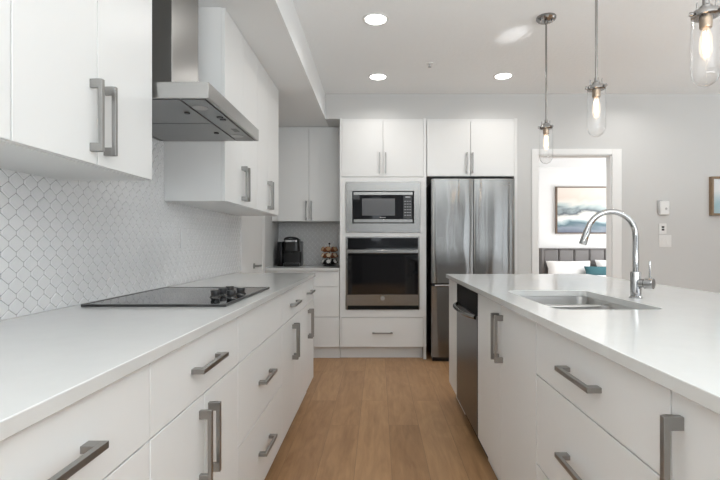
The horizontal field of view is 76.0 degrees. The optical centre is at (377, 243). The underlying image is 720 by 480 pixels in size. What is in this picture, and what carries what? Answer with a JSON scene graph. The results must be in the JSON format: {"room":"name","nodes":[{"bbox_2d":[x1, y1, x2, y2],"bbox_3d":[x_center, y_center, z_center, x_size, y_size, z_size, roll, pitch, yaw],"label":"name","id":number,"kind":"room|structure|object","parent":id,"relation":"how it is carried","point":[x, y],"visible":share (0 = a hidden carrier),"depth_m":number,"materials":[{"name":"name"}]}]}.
{"room":"kitchen","nodes":[
{"label":"kitchen","id":0,"kind":"room"},
{"bbox_2d":[0,216,278,320],"bbox_3d":[-1.206,-0.175,0.725,0.120,2.680,9.450,0,0,0],"label":"wall","id":1,"kind":"structure","parent":0,"point":[271,228],"depth_m":4.90,"materials":[{"name":"grey paint"}]},
{"bbox_2d":[0,0,9,140],"bbox_3d":[-0.980,-0.743,0.706,0.328,1.032,0.635,0,0,0],"label":"upper cabinet","id":2,"kind":"object","parent":1,"relation":"attached to","point":[4,4],"visible":1,"depth_m":1.01,"materials":[{"name":"white"}]},
{"bbox_2d":[0,0,151,180],"bbox_3d":[-0.962,-0.743,1.344,0.364,1.032,0.639,0,0,0],"label":"upper cabinet","id":3,"kind":"object","parent":1,"relation":"attached to","point":[81,70],"visible":1,"depth_m":1.29,"materials":[{"name":"white wood"}]},
{"bbox_2d":[0,138,239,319],"bbox_3d":[-1.141,-0.514,2.100,0.008,1.490,3.400,0,0,0],"label":"tile backsplash","id":4,"kind":"structure","parent":1,"relation":"attached to","point":[63,243],"depth_m":1.86,"materials":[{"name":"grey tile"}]},
{"bbox_2d":[152,0,258,140],"bbox_3d":[-0.877,-0.893,2.037,0.515,0.734,0.711,0,0,0],"label":"range hood","id":5,"kind":"object","parent":1,"relation":"attached to","point":[184,108],"visible":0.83,"depth_m":1.92,"materials":[{"name":"silver metal"}]},
{"bbox_2d":[164,7,256,209],"bbox_3d":[-0.962,-0.743,2.784,0.364,1.032,0.665,0,0,0],"label":"upper cabinet","id":6,"kind":"object","parent":1,"relation":"attached to","point":[209,175],"visible":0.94,"depth_m":2.45,"materials":[{"name":"white wood"}]},
{"bbox_2d":[212,58,278,215],"bbox_3d":[-0.962,-0.743,3.447,0.364,1.032,0.659,0,0,0],"label":"upper cabinet","id":7,"kind":"object","parent":1,"relation":"attached to","point":[267,92],"visible":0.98,"depth_m":3.40,"materials":[{"name":"white wood"}]},
{"bbox_2d":[240,216,264,272],"bbox_3d":[-1.137,0.105,4.202,0.018,2.120,0.797,0,0,0],"label":"trim","id":8,"kind":"structure","parent":1,"relation":"attached to","point":[241,217],"depth_m":3.84,"materials":[{"name":"white wood"}]},
{"bbox_2d":[244,216,262,272],"bbox_3d":[-1.116,0.135,4.196,0.060,2.040,0.647,0,0,0],"label":"door","id":9,"kind":"structure","parent":1,"relation":"in","point":[253,225],"depth_m":4.19,"materials":[{"name":"white wood"}]},
{"bbox_2d":[198,0,328,126],"bbox_3d":[-0.839,-1.387,0.650,0.614,0.255,9.300,0,0,0],"label":"soffit","id":10,"kind":"object","parent":1,"relation":"attached to","point":[272,29],"depth_m":3.10,"materials":[{"name":"white paint"}]},
{"bbox_2d":[265,345,497,479],"bbox_3d":[2.600,1.190,2.600,8.000,0.050,13.500,0,0,0],"label":"floor","id":11,"kind":"structure","parent":0,"point":[356,418],"depth_m":2.88,"materials":[{"name":"brown wood"}]},
{"bbox_2d":[0,364,149,479],"bbox_3d":[-0.806,0.712,0.700,0.674,0.904,0.639,0,0,0],"label":"base cabinet","id":12,"kind":"object","parent":11,"relation":"on","point":[105,434],"visible":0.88,"depth_m":0.81,"materials":[{"name":"white wood"}]},
{"bbox_2d":[0,273,314,441],"bbox_3d":[-0.814,0.246,2.000,0.644,0.028,3.240,0,0,0],"label":"countertop","id":13,"kind":"structure","parent":12,"relation":"on","point":[52,360],"depth_m":1.08,"materials":[{"name":"stone"}]},
{"bbox_2d":[81,286,268,306],"bbox_3d":[-0.822,0.213,2.019,0.531,0.036,0.676,0,0,0],"label":"cooktop","id":14,"kind":"object","parent":13,"relation":"in","point":[228,295],"visible":1,"depth_m":1.90,"materials":[{"name":"black glass"}]},
{"bbox_2d":[148,317,237,479],"bbox_3d":[-0.806,0.712,1.340,0.674,0.904,0.639,0,0,0],"label":"base cabinet","id":15,"kind":"object","parent":11,"relation":"on","point":[194,386],"visible":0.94,"depth_m":1.28,"materials":[{"name":"white wood"}]},
{"bbox_2d":[237,294,281,479],"bbox_3d":[-0.806,0.712,2.040,0.674,0.904,0.759,0,0,0],"label":"base cabinet","id":16,"kind":"object","parent":11,"relation":"on","point":[259,364],"visible":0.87,"depth_m":1.96,"materials":[{"name":"white wood"}]},
{"bbox_2d":[272,284,301,462],"bbox_3d":[-0.806,0.712,2.730,0.674,0.904,0.619,0,0,0],"label":"base cabinet","id":17,"kind":"object","parent":11,"relation":"on","point":[291,326],"visible":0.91,"depth_m":2.69,"materials":[{"name":"white wood"}]},
{"bbox_2d":[265,271,339,357],"bbox_3d":[-0.766,0.721,4.937,0.755,0.888,0.686,0,0,0],"label":"base cabinet","id":18,"kind":"object","parent":11,"relation":"on","point":[326,284],"visible":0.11,"depth_m":4.63,"materials":[{"name":"white wood"}]},
{"bbox_2d":[265,265,339,270],"bbox_3d":[-0.766,0.262,4.951,0.756,0.030,0.678,0,0,0],"label":"countertop","id":19,"kind":"structure","parent":18,"relation":"on","point":[303,267],"depth_m":4.61,"materials":[{"name":"stone"}]},
{"bbox_2d":[277,237,302,265],"bbox_3d":[-0.970,0.086,5.098,0.249,0.322,0.305,0,0,0],"label":"coffee maker","id":20,"kind":"object","parent":19,"relation":"on","point":[289,251],"visible":0.98,"depth_m":4.97,"materials":[{"name":"black plastic"}]},
{"bbox_2d":[283,263,299,265],"bbox_3d":[-0.936,0.228,5.000,0.174,0.038,0.110,0,0,0],"label":"drip tray","id":21,"kind":"object","parent":20,"relation":"on","point":[284,264],"depth_m":4.94,"materials":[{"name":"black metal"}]},
{"bbox_2d":[323,243,335,265],"bbox_3d":[-0.535,0.119,5.060,0.163,0.255,0.163,0,0,0],"label":"pod carousel","id":22,"kind":"object","parent":19,"relation":"on","point":[328,243],"visible":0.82,"depth_m":5.00,"materials":[{"name":"black metal"}]},
{"bbox_2d":[293,278,314,418],"bbox_3d":[-0.806,0.712,3.320,0.674,0.904,0.559,0,0,0],"label":"base cabinet","id":23,"kind":"object","parent":11,"relation":"on","point":[307,309],"visible":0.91,"depth_m":3.29,"materials":[{"name":"white painted wood"},{"name":"nickel"}]},
{"bbox_2d":[340,118,425,358],"bbox_3d":[0.051,-0.048,4.947,0.869,2.424,0.705,0,0,0],"label":"tall cabinet","id":24,"kind":"object","parent":11,"relation":"on","point":[371,150],"visible":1,"depth_m":4.63,"materials":[{"name":"white wood"}]},
{"bbox_2d":[346,237,418,309],"bbox_3d":[0.045,0.297,4.907,0.740,0.735,0.686,0,0,0],"label":"wall oven","id":25,"kind":"object","parent":24,"relation":"in","point":[382,273],"visible":1,"depth_m":4.60,"materials":[{"name":"black"}]},
{"bbox_2d":[346,182,419,231],"bbox_3d":[0.051,-0.366,4.830,0.747,0.508,0.440,0,0,0],"label":"microwave","id":26,"kind":"object","parent":24,"relation":"in","point":[370,206],"visible":1,"depth_m":4.61,"materials":[{"name":"silver metal"}]},
{"bbox_2d":[449,279,465,414],"bbox_3d":[0.867,0.712,3.306,0.660,0.904,0.347,0,0,0],"label":"base cabinet","id":27,"kind":"object","parent":11,"relation":"on","point":[452,285],"visible":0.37,"depth_m":3.30,"materials":[{"name":"white wood"}]},
{"bbox_2d":[426,179,514,360],"bbox_3d":[0.936,0.264,4.857,0.820,1.802,0.785,0,0,0],"label":"refrigerator","id":28,"kind":"object","parent":11,"relation":"on","point":[470,223],"visible":0.6,"depth_m":4.52,"materials":[{"name":"silver metal"}]},
{"bbox_2d":[453,284,487,457],"bbox_3d":[0.836,0.713,2.804,0.723,0.904,0.648,0,0,0],"label":"dishwasher","id":29,"kind":"object","parent":11,"relation":"on","point":[466,306],"visible":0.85,"depth_m":2.72,"materials":[{"name":"silver metal"}]},
{"bbox_2d":[426,118,516,273],"bbox_3d":[0.945,-0.048,4.947,0.914,2.424,0.705,0,0,0],"label":"tall cabinet","id":30,"kind":"object","parent":11,"relation":"on","point":[455,148],"visible":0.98,"depth_m":4.63,"materials":[{"name":"white wood"}]},
{"bbox_2d":[478,294,611,479],"bbox_3d":[0.849,0.712,2.018,0.696,0.904,0.914,0,0,0],"label":"base cabinet","id":31,"kind":"object","parent":11,"relation":"on","point":[507,339],"visible":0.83,"depth_m":1.92,"materials":[{"name":"white wood"}]},
{"bbox_2d":[539,248,605,276],"bbox_3d":[4.130,0.627,8.020,1.900,1.074,2.240,0,0,0],"label":"bed","id":32,"kind":"object","parent":11,"relation":"on","point":[545,254],"visible":0.08,"depth_m":8.98,"materials":[{"name":"grey fabric"}]},
{"bbox_2d":[546,261,589,273],"bbox_3d":[3.680,0.485,8.855,0.860,0.301,0.208,0,0,0],"label":"pillow","id":33,"kind":"object","parent":32,"relation":"on","point":[554,267],"visible":0.78,"depth_m":8.79,"materials":[{"name":"white fabric"}]},
{"bbox_2d":[584,266,605,274],"bbox_3d":[4.200,0.532,8.658,0.620,0.207,0.145,0,0,0],"label":"cushion","id":34,"kind":"object","parent":32,"relation":"on","point":[593,270],"visible":0.45,"depth_m":8.61,"materials":[{"name":"teal fabric"}]},
{"bbox_2d":[595,260,605,266],"bbox_3d":[4.620,0.475,8.858,0.840,0.319,0.212,0,0,0],"label":"pillow","id":35,"kind":"object","parent":32,"relation":"on","point":[600,263],"visible":0.16,"depth_m":8.84,"materials":[{"name":"white fabric"}]},
{"bbox_2d":[537,323,671,479],"bbox_3d":[0.849,0.712,1.202,0.696,0.904,0.716,0,0,0],"label":"base cabinet","id":36,"kind":"object","parent":11,"relation":"on","point":[598,418],"visible":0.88,"depth_m":1.15,"materials":[{"name":"white wood"}]},
{"bbox_2d":[660,391,719,479],"bbox_3d":[0.849,0.712,0.521,0.696,0.904,0.642,0,0,0],"label":"base cabinet","id":37,"kind":"object","parent":11,"relation":"on","point":[695,428],"visible":0.88,"depth_m":0.80,"materials":[{"name":"white wood"}]},
{"bbox_2d":[446,274,719,414],"bbox_3d":[1.054,0.246,1.840,1.077,0.028,3.320,0,0,0],"label":"countertop","id":38,"kind":"structure","parent":37,"relation":"on","point":[671,340],"depth_m":1.40,"materials":[{"name":"stone"}]},
{"bbox_2d":[522,296,636,309],"bbox_3d":[0.824,0.354,1.942,0.431,0.187,0.695,0,0,0],"label":"sink","id":39,"kind":"object","parent":38,"relation":"in","point":[558,302],"visible":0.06,"depth_m":2.23,"materials":[{"name":"silver metal"}]},
{"bbox_2d":[579,209,655,298],"bbox_3d":[1.006,0.042,1.933,0.299,0.379,0.093,0,0,0],"label":"faucet","id":40,"kind":"object","parent":38,"relation":"on","point":[636,283],"visible":1,"depth_m":1.94,"materials":[{"name":"silver metal"}]},
{"bbox_2d":[293,0,719,166],"bbox_3d":[2.600,-1.555,2.600,8.000,0.080,13.500,0,0,0],"label":"ceiling","id":41,"kind":"structure","parent":0,"point":[644,45],"depth_m":3.57,"materials":[{"name":"white paint"}]},
{"bbox_2d":[362,12,388,25],"bbox_3d":[-0.015,-1.510,3.100,0.180,0.008,0.180,0,0,0],"label":"recessed light","id":42,"kind":"object","parent":41,"relation":"in","point":[373,18],"visible":1,"depth_m":3.08,"materials":[{"name":"white plastic"}]},
{"bbox_2d":[365,15,385,23],"bbox_3d":[-0.015,-1.511,3.100,0.139,0.006,0.139,0,0,0],"label":"diffuser","id":43,"kind":"object","parent":42,"relation":"attached to","point":[369,19],"depth_m":3.10,"materials":[{"name":"white plastic"}]},
{"bbox_2d":[368,73,387,79],"bbox_3d":[0.000,-1.510,4.170,0.180,0.008,0.180,0,0,0],"label":"recessed light","id":44,"kind":"object","parent":41,"relation":"in","point":[374,76],"visible":1,"depth_m":4.16,"materials":[{"name":"white plastic"}]},
{"bbox_2d":[370,74,385,79],"bbox_3d":[0.000,-1.511,4.170,0.139,0.006,0.139,0,0,0],"label":"diffuser","id":45,"kind":"object","parent":44,"relation":"attached to","point":[372,76],"depth_m":4.16,"materials":[{"name":"white plastic"}]},
{"bbox_2d":[493,72,513,79],"bbox_3d":[1.130,-1.510,4.150,0.180,0.008,0.180,0,0,0],"label":"recessed light","id":46,"kind":"object","parent":41,"relation":"in","point":[502,75],"visible":1,"depth_m":4.13,"materials":[{"name":"white plastic"}]},
{"bbox_2d":[495,74,510,78],"bbox_3d":[1.130,-1.511,4.150,0.139,0.006,0.139,0,0,0],"label":"diffuser","id":47,"kind":"object","parent":46,"relation":"attached to","point":[497,76],"depth_m":4.15,"materials":[{"name":"white plastic"}]},
{"bbox_2d":[536,13,555,163],"bbox_3d":[1.126,-1.024,3.080,0.128,0.982,0.128,0,0,0],"label":"pendant lamp","id":48,"kind":"object","parent":41,"relation":"hanging from","point":[545,18],"visible":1,"depth_m":3.07,"materials":[{"name":"silver metal"}]},
{"bbox_2d":[543,128,548,134],"bbox_3d":[1.126,-0.749,3.080,0.039,0.038,0.039,0,0,0],"label":"socket","id":49,"kind":"object","parent":48,"relation":"attached to","point":[545,130],"depth_m":3.06,"materials":[{"name":"gold metal"}]},
{"bbox_2d":[585,0,606,136],"bbox_3d":[1.092,-1.024,2.300,0.128,0.982,0.128,0,0,0],"label":"pendant lamp","id":50,"kind":"object","parent":41,"relation":"hanging from","point":[597,86],"visible":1,"depth_m":2.29,"materials":[{"name":"silver metal"}]},
{"bbox_2d":[592,89,600,98],"bbox_3d":[1.092,-0.749,2.300,0.039,0.038,0.039,0,0,0],"label":"socket","id":51,"kind":"object","parent":50,"relation":"attached to","point":[596,93],"depth_m":2.29,"materials":[{"name":"gold metal"}]},
{"bbox_2d":[688,0,719,86],"bbox_3d":[1.112,-1.024,1.560,0.128,0.982,0.128,0,0,0],"label":"pendant lamp","id":52,"kind":"object","parent":41,"relation":"hanging from","point":[705,15],"visible":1,"depth_m":1.55,"materials":[{"name":"silver metal"}]},
{"bbox_2d":[699,14,712,30],"bbox_3d":[1.112,-0.749,1.560,0.039,0.038,0.039,0,0,0],"label":"socket","id":53,"kind":"object","parent":52,"relation":"attached to","point":[705,20],"depth_m":1.55,"materials":[{"name":"gold metal"}]},
{"bbox_2d":[325,94,719,292],"bbox_3d":[2.087,-0.175,5.035,6.466,2.680,0.770,0,0,0],"label":"wall","id":54,"kind":"structure","parent":0,"point":[669,144],"depth_m":4.65,"materials":[{"name":"grey paint"}]},
{"bbox_2d":[272,127,339,222],"bbox_3d":[-0.766,-0.750,5.101,0.755,1.020,0.374,0,0,0],"label":"upper cabinet","id":55,"kind":"object","parent":54,"relation":"attached to","point":[309,157],"visible":0.82,"depth_m":4.95,"materials":[{"name":"white wood"}]},
{"bbox_2d":[279,223,339,264],"bbox_3d":[-0.766,0.004,5.295,0.752,0.486,0.008,0,0,0],"label":"tile backsplash","id":56,"kind":"structure","parent":54,"relation":"attached to","point":[314,236],"depth_m":5.29,"materials":[{"name":"white tile"}]},
{"bbox_2d":[532,149,621,278],"bbox_3d":[2.006,0.105,4.689,0.905,2.120,0.106,0,0,0],"label":"trim","id":57,"kind":"structure","parent":54,"relation":"attached to","point":[613,157],"depth_m":4.64,"materials":[{"name":"white wood"}]},
{"bbox_2d":[657,200,668,214],"bbox_3d":[2.875,-0.361,4.633,0.110,0.148,0.034,0,0,0],"label":"thermostat","id":58,"kind":"object","parent":54,"relation":"attached to","point":[662,206],"visible":1,"depth_m":4.62,"materials":[{"name":"white plastic"}]},
{"bbox_2d":[659,224,666,233],"bbox_3d":[2.875,-0.149,4.644,0.074,0.105,0.010,0,0,0],"label":"electrical outlet","id":59,"kind":"object","parent":54,"relation":"attached to","point":[662,227],"visible":1,"depth_m":4.64,"materials":[{"name":"white plastic"}]},
{"bbox_2d":[659,235,670,246],"bbox_3d":[2.900,-0.026,4.644,0.124,0.122,0.011,0,0,0],"label":"light switch","id":60,"kind":"object","parent":54,"relation":"attached to","point":[664,240],"visible":1,"depth_m":4.64,"materials":[{"name":"white plastic"}]},
{"bbox_2d":[709,176,719,215],"bbox_3d":[3.638,-0.477,4.630,0.585,0.391,0.040,0,0,0],"label":"framed picture","id":61,"kind":"object","parent":54,"relation":"attached to","point":[714,181],"visible":1,"depth_m":4.62,"materials":[{"name":"brown wood"}]},
{"bbox_2d":[539,167,605,247],"bbox_3d":[4.000,-0.175,7.010,5.200,2.680,4.580,0,0,0],"label":"wall","id":62,"kind":"structure","parent":0,"point":[550,178],"depth_m":9.15,"materials":[{"name":"white paint"}]},
{"bbox_2d":[555,187,605,233],"bbox_3d":[4.287,-0.662,9.124,1.525,0.930,0.050,0,0,0],"label":"framed painting","id":63,"kind":"object","parent":62,"relation":"attached to","point":[574,206],"visible":0.59,"depth_m":9.12,"materials":[{"name":"brown wood"}]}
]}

